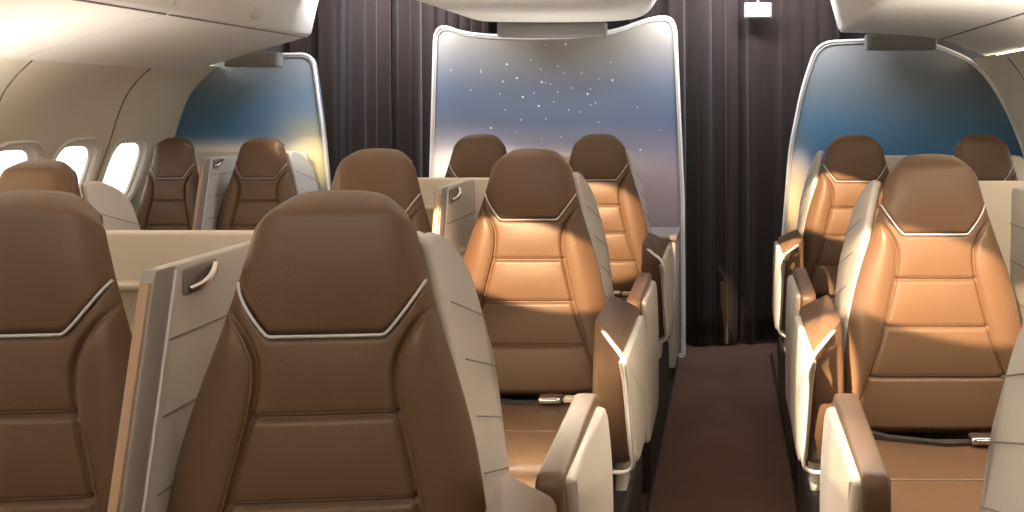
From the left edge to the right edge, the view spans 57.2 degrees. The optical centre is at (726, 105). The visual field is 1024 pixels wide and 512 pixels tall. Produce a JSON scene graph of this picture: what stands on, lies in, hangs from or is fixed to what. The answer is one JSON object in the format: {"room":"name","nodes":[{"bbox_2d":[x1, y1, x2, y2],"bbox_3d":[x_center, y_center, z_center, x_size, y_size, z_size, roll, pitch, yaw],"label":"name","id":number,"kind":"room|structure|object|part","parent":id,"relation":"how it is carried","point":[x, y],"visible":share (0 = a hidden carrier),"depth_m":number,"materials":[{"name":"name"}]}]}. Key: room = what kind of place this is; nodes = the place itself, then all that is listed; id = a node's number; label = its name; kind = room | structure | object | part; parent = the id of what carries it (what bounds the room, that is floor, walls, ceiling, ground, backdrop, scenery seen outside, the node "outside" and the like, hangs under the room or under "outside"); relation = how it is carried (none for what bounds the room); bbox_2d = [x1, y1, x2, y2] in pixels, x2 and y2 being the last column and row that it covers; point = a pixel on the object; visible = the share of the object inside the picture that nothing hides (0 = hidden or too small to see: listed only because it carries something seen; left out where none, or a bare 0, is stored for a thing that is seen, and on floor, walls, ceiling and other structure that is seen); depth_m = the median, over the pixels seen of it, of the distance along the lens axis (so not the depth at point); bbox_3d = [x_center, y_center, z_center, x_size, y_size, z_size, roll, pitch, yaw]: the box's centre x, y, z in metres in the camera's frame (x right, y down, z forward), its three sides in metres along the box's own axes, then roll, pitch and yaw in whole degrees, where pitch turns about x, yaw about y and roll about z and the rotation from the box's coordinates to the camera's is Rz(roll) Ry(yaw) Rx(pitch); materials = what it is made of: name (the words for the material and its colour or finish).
{"room":"aircraft cabin","nodes":[
{"label":"aircraft cabin","id":0,"kind":"room"},
{"bbox_2d":[0,58,216,214],"bbox_3d":[-3.251,0.632,2.240,0.421,1.735,6.280,0,0,0],"label":"wall","id":1,"kind":"structure","parent":0,"point":[50,104],"depth_m":4.55,"materials":[{"name":"beige plastic"}]},
{"bbox_2d":[0,140,42,175],"bbox_3d":[-3.369,0.370,4.200,0.163,0.416,0.356,0,0,0],"label":"window","id":2,"kind":"structure","parent":1,"relation":"in","point":[11,156],"depth_m":4.24,"materials":[{"name":"white plastic"}]},
{"bbox_3d":[-3.394,0.370,4.200,0.110,0.328,0.274,0,0,0],"label":"pane","id":3,"kind":"part","parent":2,"relation":"part of","materials":[{"name":"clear glass"}]},
{"bbox_2d":[0,60,150,180],"bbox_3d":[-3.266,0.631,2.355,0.397,1.698,4.927,0,0,0],"label":"trim","id":4,"kind":"structure","parent":1,"relation":"attached to","point":[25,66],"depth_m":4.81,"materials":[{"name":"grey"}]},
{"bbox_2d":[52,137,101,197],"bbox_3d":[-3.369,0.370,4.610,0.163,0.416,0.356,0,0,0],"label":"window","id":5,"kind":"structure","parent":1,"relation":"in","point":[81,157],"depth_m":4.69,"materials":[{"name":"white plastic"}]},
{"bbox_3d":[-3.394,0.370,4.610,0.110,0.328,0.274,0,0,0],"label":"pane","id":6,"kind":"part","parent":5,"relation":"part of","materials":[{"name":"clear glass"}]},
{"bbox_2d":[99,135,151,201],"bbox_3d":[-3.369,0.370,5.020,0.163,0.416,0.356,0,0,0],"label":"window","id":7,"kind":"structure","parent":1,"relation":"in","point":[122,169],"depth_m":5.08,"materials":[{"name":"white plastic"}]},
{"bbox_3d":[-3.394,0.370,5.020,0.110,0.328,0.274,0,0,0],"label":"pane","id":8,"kind":"part","parent":7,"relation":"part of","materials":[{"name":"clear glass"}]},
{"bbox_2d":[256,0,995,112],"bbox_3d":[-0.800,0.250,5.930,5.600,2.600,0.060,0,0,0],"label":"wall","id":9,"kind":"structure","parent":0,"point":[972,55],"depth_m":5.90,"materials":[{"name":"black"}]},
{"bbox_2d":[642,340,796,511],"bbox_3d":[-0.800,1.530,2.500,5.600,0.060,6.900,0,0,0],"label":"floor","id":10,"kind":"structure","parent":0,"point":[723,448],"depth_m":4.05,"materials":[{"name":"carpet"}]},
{"bbox_2d":[0,190,131,511],"bbox_3d":[-1.203,0.822,0.949,0.661,1.357,1.638,0,0,-5],"label":"seat","id":11,"kind":"object","parent":10,"relation":"on","point":[66,335],"visible":0.9,"depth_m":1.47,"materials":[{"name":"brown leather"}]},
{"bbox_2d":[107,240,250,511],"bbox_3d":[-0.906,0.605,1.555,0.050,0.690,0.567,0,0,0],"label":"divider","id":12,"kind":"object","parent":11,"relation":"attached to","point":[183,305],"visible":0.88,"depth_m":1.45,"materials":[{"name":"grey plastic"}]},
{"bbox_3d":[-0.918,0.601,1.375,0.026,0.678,0.204,0,0,0],"label":"edge post","id":13,"kind":"part","parent":12,"relation":"part of","materials":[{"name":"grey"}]},
{"bbox_3d":[-0.905,0.293,1.544,0.006,0.049,0.093,0,0,0],"label":"latch plate","id":14,"kind":"part","parent":12,"relation":"part of","materials":[{"name":"grey"}]},
{"bbox_3d":[-0.893,0.293,1.543,0.025,0.043,0.078,0,0,0],"label":"latch handle","id":15,"kind":"part","parent":12,"relation":"part of","materials":[{"name":"silver metal"}]},
{"bbox_2d":[0,160,140,229],"bbox_3d":[-2.430,0.845,2.927,0.528,1.310,1.005,0,0,0],"label":"seat","id":16,"kind":"object","parent":10,"relation":"on","point":[118,213],"visible":0.14,"depth_m":3.18,"materials":[{"name":"brown leather"}]},
{"bbox_2d":[136,137,198,229],"bbox_3d":[-3.110,0.839,4.772,0.423,1.323,0.915,0,0,0],"label":"seat","id":17,"kind":"object","parent":10,"relation":"on","point":[168,198],"visible":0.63,"depth_m":5.01,"materials":[{"name":"brown leather"}]},
{"bbox_2d":[195,151,308,173],"bbox_3d":[-2.835,0.881,5.270,0.770,1.237,0.050,0,0,0],"label":"shell","id":18,"kind":"object","parent":10,"relation":"on","point":[199,155],"visible":0.11,"depth_m":5.25,"materials":[{"name":"beige plastic"}]},
{"bbox_2d":[105,230,424,332],"bbox_3d":[-1.020,0.881,1.867,0.800,1.237,0.115,0,0,0],"label":"partition panel","id":19,"kind":"object","parent":10,"relation":"on","point":[132,252],"visible":0.02,"depth_m":1.88,"materials":[{"name":"beige plastic"}]},
{"bbox_2d":[216,137,318,229],"bbox_3d":[-2.606,0.839,4.811,0.540,1.323,1.021,0,0,0],"label":"seat","id":20,"kind":"object","parent":10,"relation":"on","point":[261,180],"visible":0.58,"depth_m":5.02,"materials":[{"name":"brown leather"}]},
{"bbox_2d":[192,155,237,229],"bbox_3d":[-2.848,0.618,5.048,0.050,0.665,0.561,0,0,0],"label":"divider","id":21,"kind":"object","parent":20,"relation":"attached to","point":[215,174],"visible":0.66,"depth_m":4.97,"materials":[{"name":"grey plastic"}]},
{"bbox_3d":[-2.860,0.614,4.868,0.026,0.653,0.198,0,0,0],"label":"edge post","id":22,"kind":"part","parent":21,"relation":"part of","materials":[{"name":"grey"}]},
{"bbox_3d":[-2.847,0.318,5.034,0.006,0.049,0.093,0,0,0],"label":"latch plate","id":23,"kind":"part","parent":21,"relation":"part of","materials":[{"name":"grey metal"}]},
{"bbox_3d":[-2.613,0.644,5.061,0.507,0.648,0.167,0,0,0],"label":"backrest","id":24,"kind":"part","parent":20,"relation":"part of","materials":[{"name":"brown leather"}]},
{"bbox_2d":[167,190,556,511],"bbox_3d":[-0.544,0.822,0.960,0.661,1.357,1.638,0,0,-5],"label":"seat","id":25,"kind":"object","parent":10,"relation":"on","point":[352,366],"visible":1,"depth_m":1.47,"materials":[{"name":"brown leather"}]},
{"bbox_3d":[-0.658,0.623,1.511,0.528,0.665,0.167,0,0,-5],"label":"backrest","id":26,"kind":"part","parent":25,"relation":"part of","materials":[{"name":"brown leather"}]},
{"bbox_3d":[-0.316,0.839,1.315,0.098,0.452,0.652,0,0,-5],"label":"armrest","id":27,"kind":"part","parent":25,"relation":"part of","materials":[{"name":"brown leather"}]},
{"bbox_2d":[331,148,431,232],"bbox_3d":[-1.241,0.822,2.382,0.661,1.357,1.598,0,0,0],"label":"seat","id":28,"kind":"object","parent":10,"relation":"on","point":[391,173],"visible":0.16,"depth_m":2.98,"materials":[{"name":"brown leather"}]},
{"bbox_3d":[-1.175,0.623,3.011,0.528,0.665,0.167,0,0,0],"label":"backrest","id":29,"kind":"part","parent":28,"relation":"part of","materials":[{"name":"brown leather"}]},
{"bbox_2d":[418,178,488,228],"bbox_3d":[-1.020,0.881,3.268,0.800,1.237,0.115,0,0,0],"label":"shell","id":30,"kind":"object","parent":10,"relation":"on","point":[427,185],"visible":0.02,"depth_m":3.28,"materials":[{"name":"beige plastic"}]},
{"bbox_2d":[445,134,506,177],"bbox_3d":[-1.334,0.822,3.908,0.661,1.357,1.748,0,0,0],"label":"seat","id":31,"kind":"object","parent":10,"relation":"on","point":[473,155],"visible":0.16,"depth_m":4.57,"materials":[{"name":"brown leather"}]},
{"bbox_3d":[-1.268,0.623,4.611,0.528,0.665,0.167,0,0,0],"label":"backrest","id":32,"kind":"part","parent":31,"relation":"part of","materials":[{"name":"brown leather"}]},
{"bbox_2d":[463,148,648,511],"bbox_3d":[-0.589,0.822,2.428,0.661,1.357,1.688,0,0,0],"label":"seat","id":33,"kind":"object","parent":10,"relation":"on","point":[570,354],"visible":0.87,"depth_m":2.94,"materials":[{"name":"brown leather"}]},
{"bbox_2d":[432,179,475,258],"bbox_3d":[-0.903,0.605,2.985,0.050,0.690,0.567,0,0,0],"label":"divider","id":34,"kind":"object","parent":33,"relation":"attached to","point":[454,211],"visible":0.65,"depth_m":3.00,"materials":[{"name":"grey plastic"}]},
{"bbox_3d":[-0.915,0.601,2.805,0.026,0.678,0.204,0,0,0],"label":"edge post","id":35,"kind":"part","parent":34,"relation":"part of","materials":[{"name":"grey"}]},
{"bbox_3d":[-0.902,0.293,2.974,0.006,0.049,0.093,0,0,0],"label":"latch plate","id":36,"kind":"part","parent":34,"relation":"part of","materials":[{"name":"grey"}]},
{"bbox_3d":[-0.890,0.293,2.973,0.025,0.043,0.078,0,0,0],"label":"latch handle","id":37,"kind":"part","parent":34,"relation":"part of","materials":[{"name":"silver metal"}]},
{"bbox_3d":[-0.655,1.125,2.780,0.490,0.750,0.800,0,0,0],"label":"seat","id":38,"kind":"part","parent":33,"relation":"part of","materials":[{"name":"black leather"}]},
{"bbox_3d":[-0.655,0.623,3.011,0.528,0.665,0.167,0,0,0],"label":"backrest","id":39,"kind":"part","parent":33,"relation":"part of","materials":[{"name":"brown leather"}]},
{"bbox_2d":[501,403,570,487],"bbox_3d":[-0.655,1.055,2.605,0.475,0.230,0.630,0,0,0],"label":"seat cushion","id":40,"kind":"object","parent":33,"relation":"on","point":[530,429],"depth_m":2.58,"materials":[{"name":"brown leather"}]},
{"bbox_3d":[-0.295,0.932,1.879,0.050,0.535,0.546,0,0,0],"label":"panel","id":41,"kind":"part","parent":33,"relation":"part of","materials":[{"name":"grey plastic"}]},
{"bbox_3d":[-0.331,0.839,2.736,0.098,0.452,0.652,0,0,0],"label":"armrest","id":42,"kind":"part","parent":33,"relation":"part of","materials":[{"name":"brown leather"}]},
{"bbox_2d":[560,154,570,163],"bbox_3d":[-1.020,0.881,4.880,0.800,1.237,0.050,0,0,0],"label":"shell","id":43,"kind":"object","parent":10,"relation":"on","point":[566,157],"visible":0.02,"depth_m":4.86,"materials":[{"name":"beige plastic"}]},
{"bbox_2d":[175,16,1023,356],"bbox_3d":[-0.798,0.485,5.399,5.412,2.050,0.062,0,0,0],"label":"wall","id":44,"kind":"structure","parent":10,"relation":"on","point":[540,93],"depth_m":5.38,"materials":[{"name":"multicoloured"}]},
{"bbox_2d":[497,22,606,37],"bbox_3d":[-1.021,-0.446,5.268,0.630,0.088,0.104,0,0,0],"label":"housing","id":45,"kind":"object","parent":44,"relation":"attached to","point":[504,29],"visible":0.95,"depth_m":5.22,"materials":[{"name":"grey"}]},
{"bbox_3d":[-1.021,-0.446,5.219,0.580,0.058,0.006,0,0,0],"label":"plate","id":46,"kind":"part","parent":45,"relation":"part of","materials":[{"name":"grey"}]},
{"bbox_3d":[1.110,0.554,5.405,1.577,1.893,0.050,0,0,0],"label":"mural panel","id":47,"kind":"part","parent":44,"relation":"part of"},
{"bbox_2d":[568,134,673,489],"bbox_3d":[-0.573,0.822,3.946,0.654,1.357,1.839,0,0,-2],"label":"seat","id":48,"kind":"object","parent":10,"relation":"on","point":[641,261],"visible":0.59,"depth_m":4.53,"materials":[{"name":"brown leather"}]},
{"bbox_3d":[-0.657,0.623,4.611,0.528,0.665,0.167,0,0,0],"label":"backrest","id":49,"kind":"part","parent":48,"relation":"part of","materials":[{"name":"brown leather"}]},
{"bbox_2d":[618,296,627,300],"bbox_3d":[-0.657,1.055,4.205,0.475,0.230,0.630,0,0,0],"label":"seat cushion","id":50,"kind":"object","parent":48,"relation":"on","point":[624,298],"depth_m":4.42,"materials":[{"name":"brown leather"}]},
{"bbox_3d":[-0.297,0.932,3.329,0.050,0.535,0.546,0,0,0],"label":"panel","id":51,"kind":"part","parent":48,"relation":"part of","materials":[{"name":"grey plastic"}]},
{"bbox_3d":[-0.333,0.839,4.186,0.098,0.452,0.652,0,0,0],"label":"armrest","id":52,"kind":"part","parent":48,"relation":"part of","materials":[{"name":"beige plastic"}]},
{"bbox_2d":[645,355,678,511],"bbox_3d":[-0.295,1.492,2.300,0.014,0.012,6.200,0,0,0],"label":"track","id":53,"kind":"object","parent":10,"relation":"on","point":[674,370],"visible":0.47,"depth_m":3.94,"materials":[{"name":"black"}]},
{"bbox_2d":[650,227,680,367],"bbox_3d":[-0.360,1.075,5.100,0.180,0.730,0.380,0,0,0],"label":"console","id":54,"kind":"object","parent":10,"relation":"on","point":[671,234],"visible":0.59,"depth_m":4.93,"materials":[{"name":"grey plastic"}]},
{"bbox_2d":[770,354,796,508],"bbox_3d":[0.265,1.492,2.300,0.014,0.012,6.200,0,0,0],"label":"track","id":55,"kind":"object","parent":10,"relation":"on","point":[771,355],"visible":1,"depth_m":4.06,"materials":[{"name":"black"}]},
{"bbox_2d":[772,134,888,477],"bbox_3d":[0.572,0.822,3.957,0.688,1.357,1.628,0,0,0],"label":"seat","id":56,"kind":"object","parent":10,"relation":"on","point":[806,259],"visible":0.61,"depth_m":4.45,"materials":[{"name":"brown leather"}]},
{"bbox_3d":[0.303,0.839,4.295,0.102,0.452,0.652,0,0,0],"label":"armrest","id":57,"kind":"part","parent":56,"relation":"part of","materials":[{"name":"beige plastic"}]},
{"bbox_3d":[0.266,0.932,3.439,0.052,0.535,0.546,0,0,0],"label":"panel","id":58,"kind":"part","parent":56,"relation":"part of","materials":[{"name":"grey plastic"}]},
{"bbox_3d":[0.640,0.623,4.511,0.549,0.665,0.167,0,0,0],"label":"backrest","id":59,"kind":"part","parent":56,"relation":"part of","materials":[{"name":"brown leather"}]},
{"bbox_2d":[790,154,1020,511],"bbox_3d":[0.543,0.822,2.342,0.668,1.357,1.517,0,0,0],"label":"seat","id":60,"kind":"object","parent":10,"relation":"on","point":[919,334],"visible":0.94,"depth_m":2.61,"materials":[{"name":"brown leather"}]},
{"bbox_3d":[0.282,0.839,2.736,0.099,0.452,0.652,0,0,0],"label":"armrest","id":61,"kind":"part","parent":60,"relation":"part of","materials":[{"name":"brown leather"}]},
{"bbox_3d":[0.245,0.932,1.879,0.050,0.535,0.546,0,0,0],"label":"panel","id":62,"kind":"part","parent":60,"relation":"part of","materials":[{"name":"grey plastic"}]},
{"bbox_2d":[875,439,988,511],"bbox_3d":[0.609,1.055,2.265,0.480,0.230,0.630,0,0,0],"label":"seat cushion","id":63,"kind":"object","parent":60,"relation":"on","point":[926,475],"depth_m":2.30,"materials":[{"name":"brown leather"}]},
{"bbox_3d":[0.609,0.623,2.671,0.534,0.665,0.167,0,0,0],"label":"backrest","id":64,"kind":"part","parent":60,"relation":"part of","materials":[{"name":"brown leather"}]},
{"bbox_3d":[0.609,1.125,2.440,0.495,0.750,0.800,0,0,0],"label":"seat","id":65,"kind":"part","parent":60,"relation":"part of","materials":[{"name":"black leather"}]},
{"bbox_2d":[1010,187,1023,325],"bbox_3d":[0.918,0.605,2.665,0.050,0.690,0.567,0,0,0],"label":"divider","id":66,"kind":"object","parent":60,"relation":"attached to","point":[1017,200],"visible":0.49,"depth_m":2.84,"materials":[{"name":"grey plastic"}]},
{"bbox_2d":[884,155,1023,180],"bbox_3d":[1.090,0.881,4.780,0.980,1.237,0.050,0,0,0],"label":"shell","id":67,"kind":"object","parent":10,"relation":"on","point":[891,160],"visible":0.13,"depth_m":4.76,"materials":[{"name":"beige plastic"}]},
{"bbox_2d":[954,134,1018,180],"bbox_3d":[1.287,0.822,4.261,0.528,1.357,1.004,0,0,-2],"label":"seat","id":68,"kind":"object","parent":10,"relation":"on","point":[988,156],"visible":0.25,"depth_m":4.47,"materials":[{"name":"brown leather"}]},
{"bbox_3d":[1.280,0.623,4.511,0.528,0.665,0.167,0,0,0],"label":"backrest","id":69,"kind":"part","parent":68,"relation":"part of","materials":[{"name":"brown leather"}]},
{"bbox_2d":[978,181,1023,276],"bbox_3d":[1.080,0.881,3.160,1.040,1.237,0.050,0,0,0],"label":"shell","id":70,"kind":"object","parent":10,"relation":"on","point":[997,195],"visible":0.02,"depth_m":3.14,"materials":[{"name":"beige plastic"}]},
{"bbox_2d":[979,322,1023,511],"bbox_3d":[0.639,0.822,0.888,0.540,1.357,1.006,0,0,0],"label":"seat","id":71,"kind":"object","parent":10,"relation":"on","point":[1003,486],"visible":1,"depth_m":1.33,"materials":[{"name":"beige plastic"}]},
{"bbox_2d":[975,50,1023,148],"bbox_3d":[1.690,0.610,2.240,0.419,1.780,6.280,0,0,0],"label":"wall","id":72,"kind":"structure","parent":0,"point":[1007,79],"depth_m":5.12,"materials":[{"name":"beige plastic"}]},
{"bbox_2d":[996,49,1023,54],"bbox_3d":[1.585,-0.300,2.200,0.030,0.012,6.100,0,0,0],"label":"light strip","id":73,"kind":"object","parent":72,"relation":"attached to","point":[1019,49],"visible":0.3,"depth_m":4.98,"materials":[{"name":"white plastic"}]},
{"bbox_2d":[1007,57,1023,79],"bbox_3d":[1.701,0.609,2.355,0.404,1.743,4.927,0,0,0],"label":"trim","id":74,"kind":"structure","parent":72,"relation":"attached to","point":[1007,57],"depth_m":4.81,"materials":[{"name":"grey"}]},
{"bbox_3d":[-0.850,-0.930,2.500,5.500,0.020,6.800,0,0,0],"label":"ceiling","id":75,"kind":"structure","parent":0,"visible":0},
{"bbox_2d":[0,0,173,59],"bbox_3d":[-2.790,-0.555,3.250,1.020,0.710,1.292,0,0,0],"label":"locker","id":76,"kind":"object","parent":75,"relation":"attached to","point":[27,27],"visible":1,"depth_m":3.63,"materials":[{"name":"white plastic"}]},
{"bbox_3d":[-2.425,-0.397,3.250,0.009,0.010,1.280,0,0,0],"label":"edge trim","id":77,"kind":"part","parent":76,"relation":"part of","materials":[{"name":"grey plastic"}]},
{"bbox_2d":[26,0,318,70],"bbox_3d":[-2.790,-0.555,4.550,1.020,0.710,1.292,0,0,0],"label":"locker","id":78,"kind":"object","parent":75,"relation":"attached to","point":[195,35],"visible":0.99,"depth_m":4.46,"materials":[{"name":"white plastic"}]},
{"bbox_3d":[-2.425,-0.397,4.550,0.009,0.010,1.280,0,0,0],"label":"edge trim","id":79,"kind":"part","parent":78,"relation":"part of","materials":[{"name":"grey plastic"}]},
{"bbox_2d":[224,52,282,66],"bbox_3d":[-2.771,-0.271,5.268,0.303,0.088,0.104,0,0,0],"label":"housing","id":80,"kind":"object","parent":78,"relation":"attached to","point":[255,59],"visible":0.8,"depth_m":5.22,"materials":[{"name":"grey plastic"}]},
{"bbox_3d":[-2.771,-0.271,5.219,0.253,0.058,0.006,0,0,0],"label":"plate","id":81,"kind":"part","parent":80,"relation":"part of","materials":[{"name":"grey plastic"}]},
{"bbox_2d":[280,0,391,185],"bbox_3d":[-2.447,0.295,5.618,0.716,2.370,0.082,0,0,0],"label":"curtain","id":82,"kind":"object","parent":75,"relation":"hanging from","point":[349,41],"visible":0.34,"depth_m":5.62,"materials":[{"name":"black fabric"}]},
{"bbox_2d":[392,0,488,177],"bbox_3d":[-1.809,0.295,5.665,0.622,2.370,0.061,0,0,0],"label":"curtain","id":83,"kind":"object","parent":75,"relation":"hanging from","point":[415,23],"visible":0.23,"depth_m":5.67,"materials":[{"name":"black fabric"}]},
{"bbox_2d":[418,0,656,21],"bbox_3d":[-1.000,-0.697,4.550,1.280,0.427,1.292,0,0,0],"label":"locker","id":84,"kind":"object","parent":75,"relation":"attached to","point":[481,10],"visible":1,"depth_m":4.58,"materials":[{"name":"white plastic"}]},
{"bbox_2d":[629,0,737,343],"bbox_3d":[-0.273,0.295,5.622,0.687,2.370,0.083,0,0,0],"label":"curtain","id":85,"kind":"object","parent":75,"relation":"hanging from","point":[707,30],"visible":0.47,"depth_m":5.62,"materials":[{"name":"black fabric"}]},
{"bbox_2d":[744,0,771,18],"bbox_3d":[0.190,-0.733,5.510,0.170,0.395,0.050,0,0,0],"label":"sign","id":86,"kind":"object","parent":75,"relation":"hanging from","point":[752,10],"visible":1,"depth_m":5.49,"materials":[{"name":"white plastic"}]},
{"bbox_2d":[738,0,839,341],"bbox_3d":[0.380,0.295,5.665,0.670,2.370,0.065,0,0,0],"label":"curtain","id":87,"kind":"object","parent":75,"relation":"hanging from","point":[775,53],"visible":0.56,"depth_m":5.67,"materials":[{"name":"black fabric"}]},
{"bbox_2d":[831,0,1023,55],"bbox_3d":[1.140,-0.600,4.550,1.220,0.620,1.292,0,0,0],"label":"locker","id":88,"kind":"object","parent":75,"relation":"attached to","point":[985,34],"visible":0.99,"depth_m":4.50,"materials":[{"name":"white plastic"}]},
{"bbox_2d":[864,34,936,50],"bbox_3d":[1.015,-0.373,5.268,0.408,0.093,0.104,0,0,0],"label":"housing","id":89,"kind":"object","parent":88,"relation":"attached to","point":[872,42],"visible":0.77,"depth_m":5.22,"materials":[{"name":"grey plastic"}]},
{"bbox_3d":[1.015,-0.373,5.219,0.358,0.063,0.006,0,0,0],"label":"plate","id":90,"kind":"part","parent":89,"relation":"part of","materials":[{"name":"grey"}]},
{"bbox_3d":[1.230,-0.384,4.550,0.009,0.010,1.280,0,0,0],"label":"edge trim","id":91,"kind":"part","parent":88,"relation":"part of","materials":[{"name":"grey plastic"}]},
{"bbox_2d":[874,0,1023,20],"bbox_3d":[1.140,-0.600,3.250,1.220,0.620,1.292,0,0,0],"label":"locker","id":92,"kind":"object","parent":75,"relation":"attached to","point":[1010,8],"visible":1,"depth_m":3.72,"materials":[{"name":"white plastic"}]}
]}

